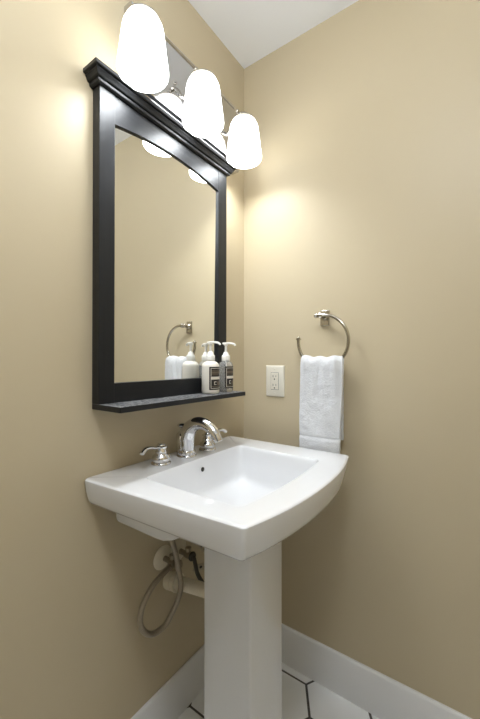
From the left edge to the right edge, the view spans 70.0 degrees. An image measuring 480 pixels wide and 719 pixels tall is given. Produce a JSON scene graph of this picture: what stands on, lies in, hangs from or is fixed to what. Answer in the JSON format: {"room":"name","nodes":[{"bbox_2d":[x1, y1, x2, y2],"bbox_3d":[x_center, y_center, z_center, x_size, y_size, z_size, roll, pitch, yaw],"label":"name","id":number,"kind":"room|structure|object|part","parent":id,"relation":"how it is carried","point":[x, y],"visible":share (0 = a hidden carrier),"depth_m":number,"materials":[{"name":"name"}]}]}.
{"room":"bathroom","nodes":[
{"label":"bathroom","id":0,"kind":"room"},
{"bbox_2d":[0,0,243,718],"bbox_3d":[-0.647,-0.035,0.622,0.100,2.440,2.350,0,0,35],"label":"wall","id":1,"kind":"structure","parent":0,"point":[75,578],"depth_m":0.84,"materials":[{"name":"beige paint"}]},
{"bbox_2d":[83,57,244,412],"bbox_3d":[-0.183,-0.307,1.083,0.122,0.878,0.592,0,0,35],"label":"wall mirror","id":2,"kind":"object","parent":1,"relation":"attached to","point":[160,191],"visible":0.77,"depth_m":1.02,"materials":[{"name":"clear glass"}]},
{"bbox_3d":[-0.222,0.091,1.106,0.030,0.053,0.441,0,0,35],"label":"rail","id":3,"kind":"part","parent":2,"relation":"part of","materials":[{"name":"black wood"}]},
{"bbox_3d":[-0.208,-0.728,1.103,0.058,0.038,0.592,0,0,35],"label":"crown moulding","id":4,"kind":"part","parent":2,"relation":"part of","materials":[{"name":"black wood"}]},
{"bbox_3d":[-0.220,-0.300,1.107,0.013,0.745,0.457,0,0,36],"label":"glass","id":5,"kind":"part","parent":2,"relation":"part of","materials":[{"name":"mirror"}]},
{"bbox_3d":[-0.221,-0.671,1.110,0.030,0.078,0.441,0,0,35],"label":"arched rail","id":6,"kind":"part","parent":2,"relation":"part of","materials":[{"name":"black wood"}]},
{"bbox_2d":[92,391,244,412],"bbox_3d":[-0.184,0.124,1.080,0.122,0.014,0.534,0,0,35],"label":"shelf","id":7,"kind":"object","parent":2,"relation":"attached to","point":[125,404],"depth_m":0.97,"materials":[{"name":"black wood"}]},
{"bbox_2d":[202,341,220,393],"bbox_3d":[-0.102,0.027,1.185,0.061,0.180,0.062,0,0,-36],"label":"pump bottle","id":8,"kind":"object","parent":2,"relation":"on","point":[210,368],"visible":1,"depth_m":1.16,"materials":[{"name":"beige plastic"}]},
{"bbox_2d":[211,368,219,388],"bbox_3d":[-0.081,0.064,1.168,0.009,0.069,0.043,0,0,39],"label":"label","id":9,"kind":"object","parent":8,"relation":"attached to","point":[215,372],"depth_m":1.16,"materials":[{"name":"paper"}]},
{"bbox_2d":[219,342,235,391],"bbox_3d":[-0.051,0.027,1.252,0.053,0.180,0.056,0,0,-38],"label":"pump bottle","id":10,"kind":"object","parent":2,"relation":"on","point":[226,367],"visible":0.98,"depth_m":1.23,"materials":[{"name":"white plastic"}]},
{"bbox_2d":[226,368,232,386],"bbox_3d":[-0.034,0.064,1.238,0.008,0.069,0.038,0,0,39],"label":"label","id":11,"kind":"object","parent":10,"relation":"attached to","point":[229,371],"depth_m":1.23,"materials":[{"name":"paper"}]},
{"bbox_2d":[131,645,203,718],"bbox_3d":[-0.602,1.113,0.585,0.012,0.143,2.150,0,0,35],"label":"baseboard","id":12,"kind":"structure","parent":1,"relation":"attached to","point":[172,699],"depth_m":1.14,"materials":[{"name":"white paint"}]},
{"bbox_2d":[153,545,182,569],"bbox_3d":[-0.216,0.631,1.071,0.080,0.074,0.074,0,0,35],"label":"escutcheon","id":13,"kind":"object","parent":1,"relation":"attached to","point":[163,556],"visible":0.7,"depth_m":1.07,"materials":[{"name":"beige plastic"}]},
{"bbox_2d":[163,570,203,597],"bbox_3d":[-0.150,0.704,1.057,0.209,0.080,0.058,0,0,35],"label":"drain pipe","id":14,"kind":"object","parent":1,"relation":"attached to","point":[170,580],"visible":0.63,"depth_m":1.06,"materials":[{"name":"beige plastic"}]},
{"bbox_3d":[-0.150,0.700,1.057,0.209,0.073,0.039,0,0,35],"label":"trap arm","id":15,"kind":"part","parent":14,"relation":"part of","materials":[{"name":"beige plastic"}]},
{"bbox_2d":[171,538,195,561],"bbox_3d":[-0.179,0.639,1.129,0.072,0.074,0.074,0,0,35],"label":"shutoff valve","id":16,"kind":"object","parent":1,"relation":"attached to","point":[183,550],"visible":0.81,"depth_m":1.13,"materials":[{"name":"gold metal"}]},
{"bbox_3d":[-0.154,0.639,1.111,0.010,0.030,0.030,0,0,35],"label":"valve handle","id":17,"kind":"part","parent":16,"relation":"part of","materials":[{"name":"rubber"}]},
{"bbox_2d":[192,555,203,581],"bbox_3d":[-0.108,0.706,1.117,0.102,0.146,0.038,0,0,8],"label":"supply hose","id":18,"kind":"object","parent":16,"relation":"attached to","point":[195,564],"visible":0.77,"depth_m":1.12,"materials":[{"name":"rubber"}]},
{"bbox_2d":[116,1,261,174],"bbox_3d":[-0.133,-0.873,1.100,0.184,0.271,0.612,0,0,35],"label":"vanity light","id":19,"kind":"object","parent":1,"relation":"attached to","point":[148,61],"visible":0.99,"depth_m":1.04,"materials":[{"name":"white glass"}]},
{"bbox_3d":[-0.251,-0.810,0.888,0.131,0.142,0.131,0,0,35],"label":"lamp shade","id":20,"kind":"part","parent":19,"relation":"part of","materials":[{"name":"white glass"}]},
{"bbox_3d":[-0.251,-0.829,0.888,0.045,0.081,0.045,0,0,35],"label":"light bulb","id":21,"kind":"part","parent":19,"relation":"part of","materials":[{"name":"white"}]},
{"bbox_3d":[-0.116,-0.809,1.078,0.131,0.142,0.131,0,0,35],"label":"lamp shade","id":22,"kind":"part","parent":19,"relation":"part of","materials":[{"name":"white glass"}]},
{"bbox_3d":[0.015,-0.808,1.262,0.131,0.142,0.131,0,0,35],"label":"lamp shade","id":23,"kind":"part","parent":19,"relation":"part of","materials":[{"name":"white glass"}]},
{"bbox_2d":[192,544,203,570],"bbox_3d":[-0.145,0.682,1.235,0.004,0.201,0.141,0,0,35],"label":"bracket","id":24,"kind":"object","parent":1,"relation":"attached to","point":[200,566],"visible":0.16,"depth_m":1.24,"materials":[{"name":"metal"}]},
{"bbox_2d":[188,0,358,68],"bbox_3d":[0.028,-1.297,0.150,1.750,0.080,2.350,0,0,35],"label":"ceiling","id":25,"kind":"structure","parent":0,"point":[251,30],"depth_m":1.26,"materials":[{"name":"white paint"}]},
{"bbox_2d":[178,663,378,718],"bbox_3d":[0.025,1.213,0.139,1.750,0.060,2.350,0,0,35],"label":"floor","id":26,"kind":"structure","parent":0,"point":[303,697],"depth_m":1.18,"materials":[{"name":"tile"}]},
{"bbox_2d":[85,436,348,718],"bbox_3d":[-0.008,0.746,0.981,0.520,0.879,0.630,0,0,35],"label":"pedestal sink","id":27,"kind":"object","parent":26,"relation":"on","point":[238,501],"visible":0.97,"depth_m":0.90,"materials":[{"name":"white ceramic"}]},
{"bbox_2d":[137,540,183,637],"bbox_3d":[-0.233,0.620,0.997,0.060,0.366,0.143,0,0,35],"label":"supply hose","id":28,"kind":"object","parent":27,"relation":"attached to","point":[146,633],"visible":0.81,"depth_m":1.01,"materials":[{"name":"metal"}]},
{"bbox_2d":[139,417,226,466],"bbox_3d":[-0.127,0.242,1.056,0.176,0.130,0.374,0,0,35],"label":"bathroom faucet","id":29,"kind":"object","parent":27,"relation":"on","point":[185,437],"visible":1,"depth_m":1.05,"materials":[{"name":"silver metal"}]},
{"bbox_3d":[-0.242,0.252,0.975,0.038,0.020,0.105,0,0,18],"label":"lever handle","id":30,"kind":"part","parent":29,"relation":"part of","materials":[{"name":"silver metal"}]},
{"bbox_3d":[-0.187,0.217,1.093,0.029,0.028,0.029,0,0,35],"label":"lift rod","id":31,"kind":"part","parent":29,"relation":"part of","materials":[{"name":"silver metal"}]},
{"bbox_3d":[-0.169,0.296,1.087,0.062,0.021,0.062,0,0,35],"label":"spout","id":32,"kind":"part","parent":29,"relation":"part of","materials":[{"name":"silver metal"}]},
{"bbox_3d":[-0.122,0.234,1.054,0.166,0.113,0.048,0,0,35],"label":"spout","id":33,"kind":"part","parent":29,"relation":"part of","materials":[{"name":"silver metal"}]},
{"bbox_3d":[-0.084,0.253,1.189,0.105,0.020,0.038,0,0,-37],"label":"lever handle","id":34,"kind":"part","parent":29,"relation":"part of","materials":[{"name":"silver metal"}]},
{"bbox_2d":[85,436,348,560],"bbox_3d":[-0.007,0.372,0.983,0.520,0.130,0.630,0,0,35],"label":"basin","id":35,"kind":"object","parent":27,"relation":"in","point":[238,500],"depth_m":0.84,"materials":[{"name":"white ceramic"}]},
{"bbox_2d":[244,0,479,718],"bbox_3d":[0.718,-0.032,1.033,1.650,2.440,0.100,0,0,35],"label":"wall","id":36,"kind":"structure","parent":0,"point":[362,198],"depth_m":1.14,"materials":[{"name":"beige paint"}]},
{"bbox_2d":[266,365,284,396],"bbox_3d":[0.140,0.086,1.375,0.083,0.124,0.008,0,0,35],"label":"wall outlet","id":37,"kind":"object","parent":36,"relation":"attached to","point":[275,375],"visible":1,"depth_m":1.37,"materials":[{"name":"beige plastic"}]},
{"bbox_2d":[271,372,278,389],"bbox_3d":[0.139,0.086,1.374,0.036,0.070,0.001,0,0,35],"label":"receptacle","id":38,"kind":"object","parent":37,"relation":"attached to","point":[274,375],"depth_m":1.37,"materials":[{"name":"beige plastic"}]},
{"bbox_2d":[296,310,349,357],"bbox_3d":[0.302,-0.073,1.229,0.200,0.214,0.061,0,0,35],"label":"towel ring","id":39,"kind":"object","parent":36,"relation":"attached to","point":[324,316],"visible":0.77,"depth_m":1.21,"materials":[{"name":"silver metal"}]},
{"bbox_2d":[299,355,343,453],"bbox_3d":[0.293,0.153,1.207,0.159,0.339,0.078,0,0,35],"label":"hand towel","id":40,"kind":"object","parent":39,"relation":"hanging from","point":[321,411],"visible":0.99,"depth_m":1.18,"materials":[{"name":"white fabric"}]},
{"bbox_3d":[0.294,-0.157,1.231,0.027,0.027,0.054,0,0,35],"label":"post","id":41,"kind":"part","parent":39,"relation":"part of","materials":[{"name":"silver metal"}]},
{"bbox_3d":[0.311,-0.151,1.255,0.034,0.058,0.008,0,0,35],"label":"wall plate","id":42,"kind":"part","parent":39,"relation":"part of","materials":[{"name":"silver metal"}]},
{"bbox_2d":[282,624,471,718],"bbox_3d":[0.644,1.116,1.011,1.550,0.143,0.012,0,0,35],"label":"baseboard","id":43,"kind":"structure","parent":36,"relation":"attached to","point":[378,694],"depth_m":1.17,"materials":[{"name":"white paint"}]}
]}

